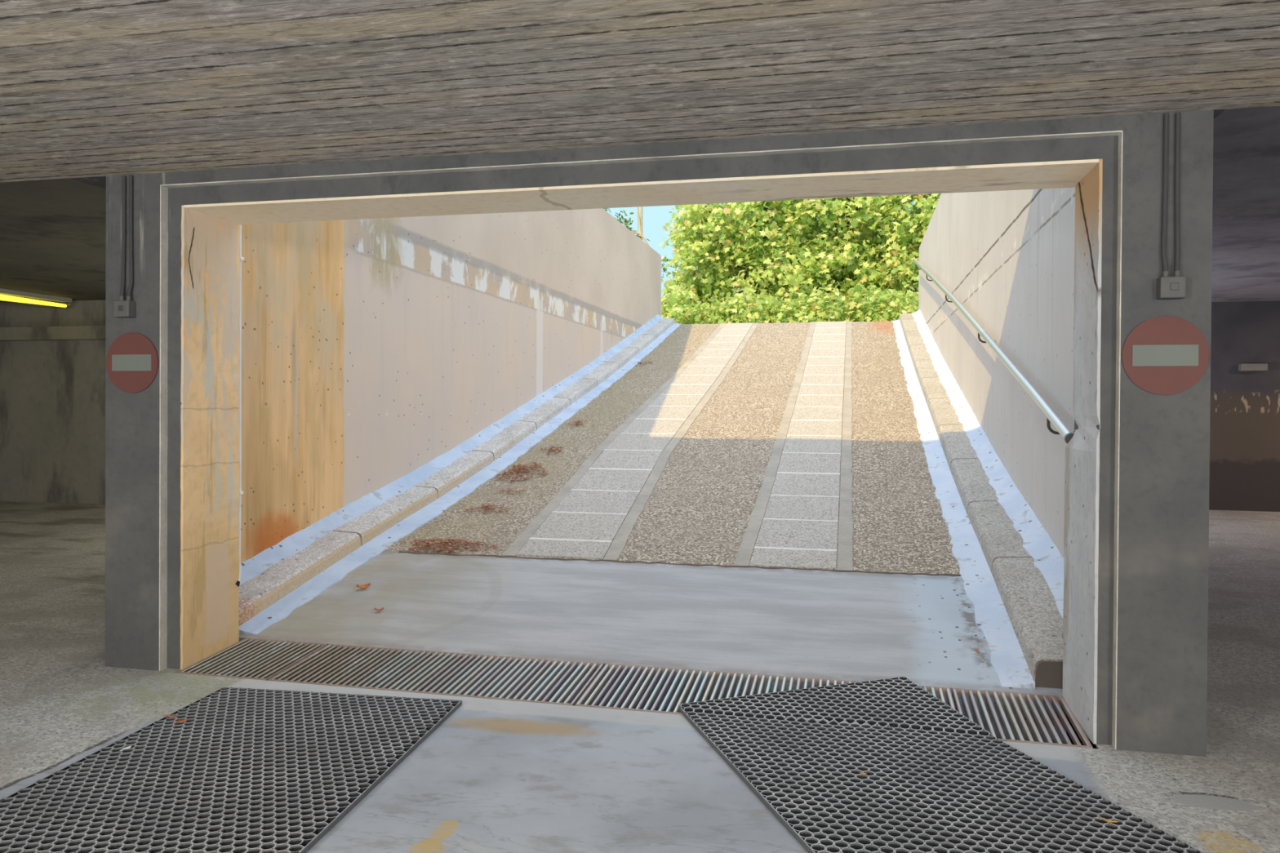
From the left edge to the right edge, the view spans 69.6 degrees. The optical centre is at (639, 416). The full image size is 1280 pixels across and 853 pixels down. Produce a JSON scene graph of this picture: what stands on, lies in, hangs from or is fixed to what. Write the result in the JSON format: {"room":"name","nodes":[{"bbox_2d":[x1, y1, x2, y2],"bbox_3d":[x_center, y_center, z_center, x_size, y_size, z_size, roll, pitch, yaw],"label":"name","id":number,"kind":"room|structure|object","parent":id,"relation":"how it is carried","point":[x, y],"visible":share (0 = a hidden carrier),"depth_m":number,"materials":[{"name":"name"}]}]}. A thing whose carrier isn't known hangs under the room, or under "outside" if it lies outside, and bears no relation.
{"room":"underground parking garage","nodes":[
{"label":"underground parking garage","id":0,"kind":"room"},
{"bbox_2d":[0,299,106,504],"bbox_3d":[-7.024,-0.094,12.707,11.350,3.020,0.200,0,0,13],"label":"wall","id":1,"kind":"structure","parent":0,"point":[52,393],"depth_m":12.88,"materials":[{"name":"concrete"}]},
{"bbox_2d":[0,325,105,341],"bbox_3d":[-7.060,-1.142,12.513,11.350,0.180,0.180,0,0,13],"label":"trim","id":2,"kind":"structure","parent":1,"relation":"attached to","point":[68,332],"depth_m":12.66,"materials":[{"name":"concrete"}]},
{"bbox_2d":[0,177,106,302],"bbox_3d":[-7.761,-1.697,9.454,11.350,0.230,6.850,0,0,13],"label":"ceiling","id":3,"kind":"structure","parent":0,"point":[53,232],"depth_m":8.07,"materials":[{"name":"concrete"}]},
{"bbox_2d":[0,288,71,307],"bbox_3d":[-8.023,-1.530,11.686,0.180,0.145,1.780,0,0,13],"label":"lamp","id":4,"kind":"object","parent":3,"relation":"attached to","point":[3,292],"visible":1,"depth_m":11.96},
{"bbox_2d":[240,208,660,563],"bbox_3d":[-1.246,-0.841,12.037,0.200,4.800,13.836,0,0,13],"label":"wall","id":5,"kind":"structure","parent":0,"point":[462,316],"depth_m":8.02,"materials":[{"name":"concrete"}]},
{"bbox_2d":[239,314,664,586],"bbox_3d":[-1.091,-0.454,11.987,0.130,3.130,13.430,0,0,13],"label":"trim","id":6,"kind":"structure","parent":5,"relation":"attached to","point":[297,542],"depth_m":7.99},
{"bbox_2d":[0,0,1279,182],"bbox_3d":[-2.739,-1.448,-1.351,26.000,0.490,11.950,0,0,13],"label":"ceiling","id":7,"kind":"structure","parent":0,"point":[89,88],"depth_m":3.25,"materials":[{"name":"concrete"}]},
{"bbox_2d":[0,501,1279,852],"bbox_3d":[-1.594,1.449,3.715,26.000,0.250,22.300,0,0,13],"label":"floor","id":8,"kind":"structure","parent":0,"point":[495,775],"depth_m":3.70,"materials":[{"name":"concrete"}]},
{"bbox_2d":[0,686,462,852],"bbox_3d":[-1.559,1.316,3.237,1.188,0.019,2.195,0,0,8],"label":"rubber mat","id":9,"kind":"object","parent":8,"relation":"on","point":[249,770],"visible":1,"depth_m":3.34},
{"bbox_2d":[238,530,360,626],"bbox_3d":[-2.333,1.079,6.081,0.310,0.473,1.383,0,0,13],"label":"kerb stone","id":10,"kind":"object","parent":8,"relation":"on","point":[256,594],"visible":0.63,"depth_m":6.01,"materials":[{"name":"concrete"}]},
{"bbox_2d":[177,672,1094,748],"bbox_3d":[-0.198,1.467,4.509,4.404,0.320,0.625,0,0,13],"label":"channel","id":11,"kind":"structure","parent":8,"relation":"in","point":[177,673],"depth_m":4.21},
{"bbox_2d":[177,638,327,680],"bbox_3d":[-2.052,1.302,4.918,0.513,0.072,0.550,0,0,13],"label":"drain grate","id":12,"kind":"object","parent":11,"relation":"in","point":[255,659],"visible":0.89,"depth_m":4.90,"materials":[{"name":"metal"}]},
{"bbox_2d":[268,644,604,706],"bbox_3d":[-1.019,1.310,4.680,1.583,0.072,0.550,0,0,13],"label":"drain grate","id":13,"kind":"object","parent":11,"relation":"in","point":[415,671],"visible":0.91,"depth_m":4.67,"materials":[{"name":"metal"}]},
{"bbox_2d":[575,663,962,733],"bbox_3d":[0.589,1.324,4.309,1.693,0.072,0.550,0,0,13],"label":"drain grate","id":14,"kind":"object","parent":11,"relation":"in","point":[611,668],"visible":0.58,"depth_m":4.46,"materials":[{"name":"metal"}]},
{"bbox_2d":[951,688,1093,748],"bbox_3d":[1.663,1.333,4.061,0.488,0.072,0.550,0,0,13],"label":"drain grate","id":15,"kind":"object","parent":11,"relation":"in","point":[1037,698],"visible":0.76,"depth_m":4.07,"materials":[{"name":"metal"}]},
{"bbox_2d":[678,675,1202,852],"bbox_3d":[1.006,1.306,3.256,1.156,0.072,2.221,0,0,-14],"label":"rubber mat","id":16,"kind":"object","parent":8,"relation":"on","point":[931,790],"visible":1,"depth_m":3.35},
{"bbox_2d":[69,108,1226,756],"bbox_3d":[-0.298,-0.814,4.471,5.490,4.680,0.484,0,0,13],"label":"door frame","id":17,"kind":"structure","parent":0,"point":[1164,440],"depth_m":3.78,"materials":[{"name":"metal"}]},
{"bbox_2d":[120,175,125,296],"bbox_3d":[-2.670,-0.925,4.750,0.022,0.636,0.032,0,0,13],"label":"conduit","id":18,"kind":"object","parent":17,"relation":"attached to","point":[123,177],"visible":1,"depth_m":4.75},
{"bbox_2d":[113,296,136,317],"bbox_3d":[-2.653,-0.565,4.737,0.092,0.108,0.059,0,0,13],"label":"junction box","id":19,"kind":"object","parent":17,"relation":"attached to","point":[122,308],"visible":1,"depth_m":4.72,"materials":[{"name":"grey plastic"}]},
{"bbox_2d":[126,174,133,296],"bbox_3d":[-2.625,-0.925,4.740,0.022,0.636,0.032,0,0,13],"label":"conduit","id":20,"kind":"object","parent":17,"relation":"attached to","point":[131,177],"visible":1,"depth_m":4.74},
{"bbox_2d":[106,332,158,393],"bbox_3d":[-2.625,-0.278,4.757,0.314,0.314,0.009,0,0,13],"label":"no entry sign","id":21,"kind":"object","parent":17,"relation":"attached to","point":[132,357],"visible":1,"depth_m":4.75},
{"bbox_2d":[180,204,239,670],"bbox_3d":[-2.327,0.109,4.971,0.046,2.400,0.450,0,0,13],"label":"trim","id":22,"kind":"structure","parent":17,"relation":"attached to","point":[210,470],"depth_m":4.94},
{"bbox_2d":[235,224,244,586],"bbox_3d":[-2.272,-0.058,5.190,0.056,2.048,0.078,0,0,13],"label":"drain pipe","id":23,"kind":"object","parent":17,"relation":"attached to","point":[242,258],"visible":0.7,"depth_m":5.20,"materials":[{"name":"white plastic"}]},
{"bbox_2d":[239,323,680,635],"bbox_3d":[-0.731,-0.292,11.884,0.201,3.091,13.470,0,0,13],"label":"trim","id":24,"kind":"structure","parent":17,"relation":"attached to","point":[282,608],"depth_m":7.38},
{"bbox_2d":[159,130,1123,749],"bbox_3d":[-0.261,0.079,4.244,4.517,2.498,0.052,0,0,13],"label":"trim","id":25,"kind":"structure","parent":17,"relation":"attached to","point":[163,188],"depth_m":4.28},
{"bbox_2d":[184,159,1098,224],"bbox_3d":[-0.186,-1.067,4.470,4.340,0.013,0.440,0,0,13],"label":"door lintel","id":26,"kind":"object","parent":17,"relation":"attached to","point":[1055,174],"depth_m":4.36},
{"bbox_2d":[892,319,1035,688],"bbox_3d":[3.308,-0.259,10.952,0.200,3.091,13.470,0,0,13],"label":"trim","id":27,"kind":"structure","parent":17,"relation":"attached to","point":[1008,660],"depth_m":6.10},
{"bbox_2d":[1062,159,1102,744],"bbox_3d":[1.941,0.145,4.016,0.056,2.400,0.508,0,0,13],"label":"trim","id":28,"kind":"structure","parent":17,"relation":"attached to","point":[1082,452],"depth_m":3.94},
{"bbox_2d":[1160,112,1168,271],"bbox_3d":[2.085,-0.883,3.653,0.022,0.640,0.032,0,0,13],"label":"conduit","id":29,"kind":"object","parent":17,"relation":"attached to","point":[1166,116],"visible":1,"depth_m":3.65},
{"bbox_2d":[1121,315,1208,395],"bbox_3d":[2.092,-0.243,3.668,0.314,0.314,0.009,0,0,13],"label":"no entry sign","id":30,"kind":"object","parent":17,"relation":"attached to","point":[1162,355],"visible":1,"depth_m":3.67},
{"bbox_2d":[1156,271,1186,299],"bbox_3d":[2.102,-0.521,3.640,0.092,0.108,0.059,0,0,13],"label":"junction box","id":31,"kind":"object","parent":17,"relation":"attached to","point":[1168,287],"visible":1,"depth_m":3.62,"materials":[{"name":"grey plastic"}]},
{"bbox_2d":[1174,111,1180,271],"bbox_3d":[2.130,-0.883,3.642,0.022,0.640,0.032,0,0,13],"label":"conduit","id":32,"kind":"object","parent":17,"relation":"attached to","point":[1177,123],"visible":1,"depth_m":3.64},
{"bbox_2d":[239,550,1066,744],"bbox_3d":[-0.073,1.288,5.523,5.150,0.586,1.470,0,0,13],"label":"floor","id":33,"kind":"structure","parent":0,"point":[823,624],"depth_m":5.33,"materials":[{"name":"concrete"}]},
{"bbox_2d":[398,551,960,576],"bbox_3d":[0.153,1.001,6.213,3.875,0.040,0.046,0,0,13],"label":"trim","id":34,"kind":"structure","parent":33,"relation":"on","point":[562,559],"depth_m":6.14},
{"bbox_2d":[991,557,1062,688],"bbox_3d":[2.195,1.112,5.036,0.335,0.483,1.383,0,0,13],"label":"kerb stone","id":35,"kind":"object","parent":33,"relation":"on","point":[1029,603],"visible":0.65,"depth_m":4.89,"materials":[{"name":"concrete"}]},
{"bbox_2d":[384,321,959,574],"bbox_3d":[1.457,-0.243,12.098,5.150,3.101,12.070,0,0,13],"label":"paving strip","id":36,"kind":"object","parent":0,"point":[700,508],"depth_m":8.66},
{"bbox_2d":[333,486,437,546],"bbox_3d":[-2.033,0.819,7.375,0.310,0.425,1.263,0,0,13],"label":"kerb stone","id":37,"kind":"object","parent":36,"relation":"on","point":[375,522],"visible":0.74,"depth_m":7.26,"materials":[{"name":"concrete"}]},
{"bbox_2d":[408,537,497,553],"bbox_3d":[-1.373,0.933,6.713,0.716,0.083,0.319,0,0,13],"label":"leaf litter","id":38,"kind":"object","parent":36,"relation":"on","point":[448,542],"visible":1,"depth_m":6.69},
{"bbox_2d":[414,450,493,498],"bbox_3d":[-1.746,0.569,8.611,0.310,0.453,1.263,0,0,13],"label":"kerb stone","id":39,"kind":"object","parent":36,"relation":"on","point":[461,469],"visible":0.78,"depth_m":8.53,"materials":[{"name":"concrete"}]},
{"bbox_2d":[471,420,536,461],"bbox_3d":[-1.458,0.290,9.846,0.310,0.483,1.263,0,0,13],"label":"kerb stone","id":40,"kind":"object","parent":36,"relation":"on","point":[503,442],"visible":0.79,"depth_m":9.76,"materials":[{"name":"concrete"}]},
{"bbox_2d":[495,462,547,481],"bbox_3d":[-1.097,0.527,8.823,0.488,0.147,0.709,0,0,13],"label":"leaf litter","id":41,"kind":"object","parent":36,"relation":"on","point":[522,468],"visible":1,"depth_m":8.80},
{"bbox_2d":[517,397,569,430],"bbox_3d":[-1.171,-0.004,11.081,0.310,0.483,1.263,0,0,13],"label":"kerb stone","id":42,"kind":"object","parent":36,"relation":"on","point":[540,415],"visible":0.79,"depth_m":11.00,"materials":[{"name":"concrete"}]},
{"bbox_2d":[515,538,611,559],"bbox_3d":[-0.538,0.961,6.578,0.658,0.105,0.334,0,0,13],"label":"paving slab","id":43,"kind":"object","parent":36,"relation":"on","point":[532,548],"visible":0.84,"depth_m":6.55,"materials":[{"name":"concrete"}]},
{"bbox_2d":[553,377,597,404],"bbox_3d":[-0.883,-0.297,12.316,0.310,0.481,1.263,0,0,13],"label":"kerb stone","id":44,"kind":"object","parent":36,"relation":"on","point":[577,390],"visible":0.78,"depth_m":12.23,"materials":[{"name":"concrete"}]},
{"bbox_2d":[531,511,626,542],"bbox_3d":[-0.461,0.864,7.091,0.682,0.161,0.669,0,0,13],"label":"paving slab","id":45,"kind":"object","parent":36,"relation":"on","point":[592,526],"visible":0.84,"depth_m":7.07,"materials":[{"name":"concrete"}]},
{"bbox_2d":[553,489,639,515],"bbox_3d":[-0.357,0.736,7.756,0.669,0.164,0.644,0,0,13],"label":"paving slab","id":46,"kind":"object","parent":36,"relation":"on","point":[576,500],"visible":0.82,"depth_m":7.74,"materials":[{"name":"concrete"}]},
{"bbox_2d":[582,361,619,385],"bbox_3d":[-0.596,-0.595,13.551,0.310,0.492,1.263,0,0,13],"label":"kerb stone","id":47,"kind":"object","parent":36,"relation":"on","point":[606,370],"visible":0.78,"depth_m":13.49,"materials":[{"name":"concrete"}]},
{"bbox_2d":[572,469,652,492],"bbox_3d":[-0.246,0.598,8.432,0.666,0.181,0.694,0,0,13],"label":"paving slab","id":48,"kind":"object","parent":36,"relation":"on","point":[593,479],"visible":0.82,"depth_m":8.41,"materials":[{"name":"concrete"}]},
{"bbox_2d":[502,323,726,555],"bbox_3d":[0.287,-0.408,12.376,0.266,2.804,12.052,0,0,12],"label":"trim","id":49,"kind":"structure","parent":36,"relation":"attached to","point":[536,522],"depth_m":8.98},
{"bbox_2d":[605,346,638,368],"bbox_3d":[-0.308,-0.906,14.786,0.310,0.509,1.263,0,0,13],"label":"kerb stone","id":50,"kind":"object","parent":36,"relation":"on","point":[626,354],"visible":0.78,"depth_m":14.71,"materials":[{"name":"concrete"}]},
{"bbox_2d":[590,449,662,470],"bbox_3d":[-0.130,0.446,9.118,0.655,0.192,0.664,0,0,13],"label":"paving slab","id":51,"kind":"object","parent":36,"relation":"on","point":[608,459],"visible":0.84,"depth_m":9.11,"materials":[{"name":"concrete"}]},
{"bbox_2d":[528,334,746,542],"bbox_3d":[0.641,-0.358,12.095,0.803,2.540,10.986,0,0,13],"label":"trim","id":52,"kind":"structure","parent":36,"relation":"attached to","point":[734,335],"depth_m":8.80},
{"bbox_2d":[605,433,675,450],"bbox_3d":[0.006,0.287,9.786,0.616,0.193,0.669,0,0,13],"label":"paving slab","id":53,"kind":"object","parent":36,"relation":"on","point":[624,441],"visible":0.82,"depth_m":9.77,"materials":[{"name":"concrete"}]},
{"bbox_2d":[626,334,654,353],"bbox_3d":[-0.020,-1.230,16.021,0.310,0.515,1.263,0,0,13],"label":"kerb stone","id":54,"kind":"object","parent":36,"relation":"on","point":[642,341],"visible":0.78,"depth_m":15.97,"materials":[{"name":"concrete"}]},
{"bbox_2d":[622,418,685,434],"bbox_3d":[0.162,0.129,10.452,0.613,0.193,0.669,0,0,13],"label":"paving slab","id":55,"kind":"object","parent":36,"relation":"on","point":[637,425],"visible":0.84,"depth_m":10.43,"materials":[{"name":"concrete"}]},
{"bbox_2d":[642,323,668,339],"bbox_3d":[0.267,-1.559,17.256,0.310,0.520,1.263,0,0,13],"label":"kerb stone","id":56,"kind":"object","parent":36,"relation":"on","point":[658,329],"visible":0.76,"depth_m":17.17,"materials":[{"name":"concrete"}]},
{"bbox_2d":[636,406,695,418],"bbox_3d":[0.319,-0.029,11.118,0.608,0.193,0.669,0,0,13],"label":"paving slab","id":57,"kind":"object","parent":36,"relation":"on","point":[658,412],"visible":0.82,"depth_m":11.10,"materials":[{"name":"concrete"}]},
{"bbox_2d":[648,395,704,407],"bbox_3d":[0.475,-0.188,11.784,0.601,0.192,0.669,0,0,13],"label":"paving slab","id":58,"kind":"object","parent":36,"relation":"on","point":[662,400],"visible":0.84,"depth_m":11.77,"materials":[{"name":"concrete"}]},
{"bbox_2d":[603,322,759,560],"bbox_3d":[0.964,-0.402,12.220,0.255,2.804,12.054,0,0,12],"label":"trim","id":59,"kind":"structure","parent":36,"relation":"attached to","point":[617,546],"depth_m":8.76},
{"bbox_2d":[661,384,711,395],"bbox_3d":[0.631,-0.345,12.450,0.595,0.192,0.669,0,0,13],"label":"paving slab","id":60,"kind":"object","parent":36,"relation":"on","point":[672,388],"visible":0.84,"depth_m":12.44,"materials":[{"name":"concrete"}]},
{"bbox_2d":[671,375,719,385],"bbox_3d":[0.787,-0.504,13.116,0.588,0.194,0.669,0,0,13],"label":"paving slab","id":61,"kind":"object","parent":36,"relation":"on","point":[684,380],"visible":0.84,"depth_m":13.09,"materials":[{"name":"concrete"}]},
{"bbox_2d":[680,365,725,375],"bbox_3d":[0.944,-0.670,13.781,0.582,0.206,0.669,0,0,13],"label":"paving slab","id":62,"kind":"object","parent":36,"relation":"on","point":[690,370],"visible":0.84,"depth_m":13.79,"materials":[{"name":"concrete"}]},
{"bbox_2d":[688,357,731,365],"bbox_3d":[1.101,-0.843,14.447,0.576,0.206,0.669,0,0,13],"label":"paving slab","id":63,"kind":"object","parent":36,"relation":"on","point":[697,361],"visible":0.84,"depth_m":14.43,"materials":[{"name":"concrete"}]},
{"bbox_2d":[696,349,736,357],"bbox_3d":[1.258,-1.016,15.113,0.569,0.206,0.669,0,0,13],"label":"paving slab","id":64,"kind":"object","parent":36,"relation":"on","point":[712,353],"visible":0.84,"depth_m":15.12,"materials":[{"name":"concrete"}]},
{"bbox_2d":[703,342,741,349],"bbox_3d":[1.415,-1.190,15.778,0.563,0.210,0.669,0,0,13],"label":"paving slab","id":65,"kind":"object","parent":36,"relation":"on","point":[721,345],"visible":0.82,"depth_m":15.77,"materials":[{"name":"concrete"}]},
{"bbox_2d":[733,321,815,565],"bbox_3d":[2.009,-0.394,11.980,0.109,2.804,12.050,0,0,13],"label":"trim","id":66,"kind":"structure","parent":36,"relation":"attached to","point":[744,556],"depth_m":8.47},
{"bbox_2d":[749,547,836,569],"bbox_3d":[1.038,0.974,6.214,0.569,0.105,0.334,0,0,13],"label":"paving slab","id":67,"kind":"object","parent":36,"relation":"on","point":[764,557],"visible":0.84,"depth_m":6.19,"materials":[{"name":"concrete"}]},
{"bbox_2d":[755,519,838,551],"bbox_3d":[1.153,0.877,6.718,0.571,0.161,0.669,0,0,13],"label":"paving slab","id":68,"kind":"object","parent":36,"relation":"on","point":[817,535],"visible":0.89,"depth_m":6.70,"materials":[{"name":"concrete"}]},
{"bbox_2d":[754,327,844,551],"bbox_3d":[2.298,-0.344,11.712,0.602,2.540,10.986,0,0,13],"label":"trim","id":69,"kind":"structure","parent":36,"relation":"attached to","point":[778,548],"depth_m":8.37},
{"bbox_2d":[763,495,839,520],"bbox_3d":[1.302,0.750,7.373,0.571,0.164,0.644,0,0,13],"label":"paving slab","id":70,"kind":"object","parent":36,"relation":"on","point":[783,507],"visible":0.82,"depth_m":7.36,"materials":[{"name":"concrete"}]},
{"bbox_2d":[770,473,839,496],"bbox_3d":[1.454,0.612,8.040,0.572,0.181,0.694,0,0,13],"label":"paving slab","id":71,"kind":"object","parent":36,"relation":"on","point":[793,484],"visible":0.82,"depth_m":8.02,"materials":[{"name":"concrete"}]},
{"bbox_2d":[777,453,840,473],"bbox_3d":[1.608,0.460,8.717,0.572,0.192,0.664,0,0,13],"label":"paving slab","id":72,"kind":"object","parent":36,"relation":"on","point":[789,462],"visible":0.84,"depth_m":8.70,"materials":[{"name":"concrete"}]},
{"bbox_2d":[782,435,841,453],"bbox_3d":[1.760,0.302,9.381,0.571,0.193,0.669,0,0,13],"label":"paving slab","id":73,"kind":"object","parent":36,"relation":"on","point":[814,444],"visible":0.86,"depth_m":9.37,"materials":[{"name":"concrete"}]},
{"bbox_2d":[786,420,842,435],"bbox_3d":[1.913,0.144,10.048,0.571,0.193,0.669,0,0,13],"label":"paving slab","id":74,"kind":"object","parent":36,"relation":"on","point":[796,427],"visible":0.89,"depth_m":10.04,"materials":[{"name":"concrete"}]},
{"bbox_2d":[791,407,842,420],"bbox_3d":[2.066,-0.015,10.714,0.571,0.193,0.669,0,0,13],"label":"paving slab","id":75,"kind":"object","parent":36,"relation":"on","point":[799,413],"visible":0.84,"depth_m":10.70,"materials":[{"name":"concrete"}]},
{"bbox_2d":[795,395,843,407],"bbox_3d":[2.220,-0.173,11.381,0.571,0.192,0.669,0,0,13],"label":"paving slab","id":76,"kind":"object","parent":36,"relation":"on","point":[802,400],"visible":0.84,"depth_m":11.37,"materials":[{"name":"concrete"}]},
{"bbox_2d":[797,384,844,395],"bbox_3d":[2.373,-0.331,12.048,0.572,0.192,0.669,0,0,13],"label":"paving slab","id":77,"kind":"object","parent":36,"relation":"on","point":[805,389],"visible":0.89,"depth_m":12.04,"materials":[{"name":"concrete"}]},
{"bbox_2d":[800,374,844,384],"bbox_3d":[2.526,-0.489,12.714,0.572,0.194,0.669,0,0,13],"label":"paving slab","id":78,"kind":"object","parent":36,"relation":"on","point":[806,379],"visible":0.82,"depth_m":12.71,"materials":[{"name":"concrete"}]},
{"bbox_2d":[803,365,844,374],"bbox_3d":[2.679,-0.655,13.381,0.572,0.206,0.669,0,0,13],"label":"paving slab","id":79,"kind":"object","parent":36,"relation":"on","point":[809,370],"visible":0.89,"depth_m":13.36,"materials":[{"name":"concrete"}]},
{"bbox_2d":[805,356,844,364],"bbox_3d":[2.833,-0.828,14.047,0.572,0.206,0.669,0,0,13],"label":"paving slab","id":80,"kind":"object","parent":36,"relation":"on","point":[811,360],"visible":0.84,"depth_m":14.04,"materials":[{"name":"concrete"}]},
{"bbox_2d":[808,348,844,356],"bbox_3d":[2.986,-1.001,14.714,0.573,0.206,0.669,0,0,13],"label":"paving slab","id":81,"kind":"object","parent":36,"relation":"on","point":[812,352],"visible":0.84,"depth_m":14.72,"materials":[{"name":"concrete"}]},
{"bbox_2d":[809,341,845,348],"bbox_3d":[3.140,-1.176,15.380,0.573,0.210,0.669,0,0,13],"label":"paving slab","id":82,"kind":"object","parent":36,"relation":"on","point":[814,344],"visible":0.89,"depth_m":15.38,"materials":[{"name":"concrete"}]},
{"bbox_2d":[811,333,845,341],"bbox_3d":[3.293,-1.354,16.047,0.573,0.212,0.669,0,0,13],"label":"paving slab","id":83,"kind":"object","parent":36,"relation":"on","point":[838,337],"visible":0.84,"depth_m":16.02,"materials":[{"name":"concrete"}]},
{"bbox_2d":[904,330,924,351],"bbox_3d":[4.508,-1.197,14.976,0.335,0.525,1.263,0,0,13],"label":"kerb stone","id":84,"kind":"object","parent":36,"relation":"on","point":[912,337],"visible":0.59,"depth_m":14.93,"materials":[{"name":"concrete"}]},
{"bbox_2d":[909,343,930,366],"bbox_3d":[4.220,-0.874,13.741,0.335,0.519,1.263,0,0,13],"label":"kerb stone","id":85,"kind":"object","parent":36,"relation":"on","point":[917,352],"visible":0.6,"depth_m":13.69,"materials":[{"name":"concrete"}]},
{"bbox_2d":[914,360,938,385],"bbox_3d":[3.933,-0.562,12.506,0.335,0.502,1.263,0,0,13],"label":"kerb stone","id":86,"kind":"object","parent":36,"relation":"on","point":[923,368],"visible":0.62,"depth_m":12.49,"materials":[{"name":"concrete"}]},
{"bbox_2d":[920,377,948,406],"bbox_3d":[3.645,-0.264,11.271,0.335,0.491,1.263,0,0,13],"label":"kerb stone","id":87,"kind":"object","parent":36,"relation":"on","point":[931,388],"visible":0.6,"depth_m":11.22,"materials":[{"name":"concrete"}]},
{"bbox_2d":[928,397,961,434],"bbox_3d":[3.358,0.029,10.036,0.335,0.493,1.263,0,0,13],"label":"kerb stone","id":88,"kind":"object","parent":36,"relation":"on","point":[942,412],"visible":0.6,"depth_m":9.99,"materials":[{"name":"concrete"}]},
{"bbox_2d":[937,424,977,469],"bbox_3d":[3.070,0.323,8.801,0.335,0.493,1.263,0,0,13],"label":"kerb stone","id":89,"kind":"object","parent":36,"relation":"on","point":[955,444],"visible":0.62,"depth_m":8.74,"materials":[{"name":"concrete"}]},
{"bbox_2d":[950,458,998,514],"bbox_3d":[2.783,0.602,7.566,0.335,0.463,1.263,0,0,13],"label":"kerb stone","id":90,"kind":"object","parent":36,"relation":"on","point":[971,480],"visible":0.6,"depth_m":7.51,"materials":[{"name":"concrete"}]},
{"bbox_2d":[967,501,1031,573],"bbox_3d":[2.496,0.852,6.330,0.335,0.435,1.263,0,0,13],"label":"kerb stone","id":91,"kind":"object","parent":36,"relation":"on","point":[997,536],"visible":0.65,"depth_m":6.24,"materials":[{"name":"concrete"}]},
{"bbox_2d":[836,321,853,570],"bbox_3d":[2.673,-0.388,11.827,0.107,2.804,12.050,0,0,13],"label":"trim","id":92,"kind":"structure","parent":0,"point":[845,547],"depth_m":8.26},
{"bbox_2d":[918,186,1075,558],"bbox_3d":[3.884,-0.798,10.920,0.200,4.800,13.966,0,0,13],"label":"wall","id":93,"kind":"structure","parent":0,"point":[1007,256],"depth_m":7.19,"materials":[{"name":"concrete"}]},
{"bbox_2d":[911,309,1063,617],"bbox_3d":[3.692,-0.425,10.888,0.155,3.128,13.420,0,0,13],"label":"trim","id":94,"kind":"structure","parent":93,"relation":"attached to","point":[1037,542],"depth_m":7.16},
{"bbox_2d":[912,258,1074,444],"bbox_3d":[3.674,-1.383,10.809,0.171,2.978,12.684,0,0,13],"label":"handrail","id":95,"kind":"object","parent":93,"relation":"attached to","point":[1052,416],"visible":0.94,"depth_m":6.20,"materials":[{"name":"metal"}]},
{"bbox_2d":[1208,301,1279,511],"bbox_3d":[9.130,-0.039,12.776,9.200,3.120,0.200,0,0,13],"label":"wall","id":96,"kind":"structure","parent":0,"point":[1245,412],"depth_m":12.84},
{"bbox_2d":[1238,363,1267,371],"bbox_3d":[8.502,-0.683,12.768,0.330,0.100,0.110,0,0,13],"label":"wall fitting","id":97,"kind":"object","parent":96,"relation":"attached to","point":[1243,366],"visible":1,"depth_m":12.72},
{"bbox_2d":[1211,105,1279,302],"bbox_3d":[7.977,-1.631,7.721,9.200,0.130,10.550,0,0,13],"label":"ceiling","id":98,"kind":"structure","parent":0,"point":[1246,201],"depth_m":6.91,"materials":[{"name":"grey concrete"}]},
{"bbox_3d":[11.589,-1.819,65.175,120.000,0.670,95.960,0,0,13],"label":"ground","id":99,"kind":"structure","parent":0,"visible":0},
{"bbox_2d":[603,206,675,279],"bbox_3d":[-0.327,-5.223,29.448,3.030,6.700,1.648,0,0,13],"label":"bush","id":100,"kind":"object","parent":99,"relation":"on","point":[639,216],"visible":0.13,"depth_m":29.33,"materials":[{"name":"green plant"}]},
{"bbox_2d":[660,284,719,324],"bbox_3d":[0.973,-2.444,23.084,1.993,1.772,2.047,1,1,43],"label":"shrub","id":101,"kind":"object","parent":99,"relation":"on","point":[678,308],"visible":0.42,"depth_m":22.65,"materials":[{"name":"green plant"}]},
{"bbox_2d":[684,287,794,324],"bbox_3d":[2.425,-2.300,22.631,2.814,1.722,2.065,0,0,13],"label":"shrub","id":102,"kind":"object","parent":99,"relation":"on","point":[731,315],"visible":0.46,"depth_m":22.25,"materials":[{"name":"green plant"}]},
{"bbox_2d":[659,199,851,323],"bbox_3d":[2.844,-5.444,24.437,5.009,7.266,4.695,0,0,-4],"label":"bush","id":103,"kind":"object","parent":99,"relation":"on","point":[732,246],"visible":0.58,"depth_m":23.40,"materials":[{"name":"green plant"}]},
{"bbox_2d":[755,284,867,322],"bbox_3d":[4.151,-2.293,22.258,2.418,1.807,2.216,1,1,40],"label":"shrub","id":104,"kind":"object","parent":99,"relation":"on","point":[815,308],"visible":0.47,"depth_m":21.86,"materials":[{"name":"green plant"}]},
{"bbox_2d":[752,195,919,319],"bbox_3d":[5.280,-5.270,24.022,4.722,7.259,4.237,0,0,-22],"label":"bush","id":105,"kind":"object","parent":99,"relation":"on","point":[846,245],"visible":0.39,"depth_m":23.01,"materials":[{"name":"green plant"}]},
{"bbox_2d":[832,284,918,321],"bbox_3d":[5.865,-2.334,21.800,3.003,1.662,1.942,1,1,31],"label":"shrub","id":106,"kind":"object","parent":99,"relation":"on","point":[877,303],"visible":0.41,"depth_m":21.51,"materials":[{"name":"green plant"}]},
{"bbox_2d":[849,193,941,319],"bbox_3d":[7.942,-4.994,23.294,5.265,6.449,3.958,0,0,-4],"label":"bush","id":107,"kind":"object","parent":99,"relation":"on","point":[922,217],"visible":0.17,"depth_m":22.63,"materials":[{"name":"green plant"}]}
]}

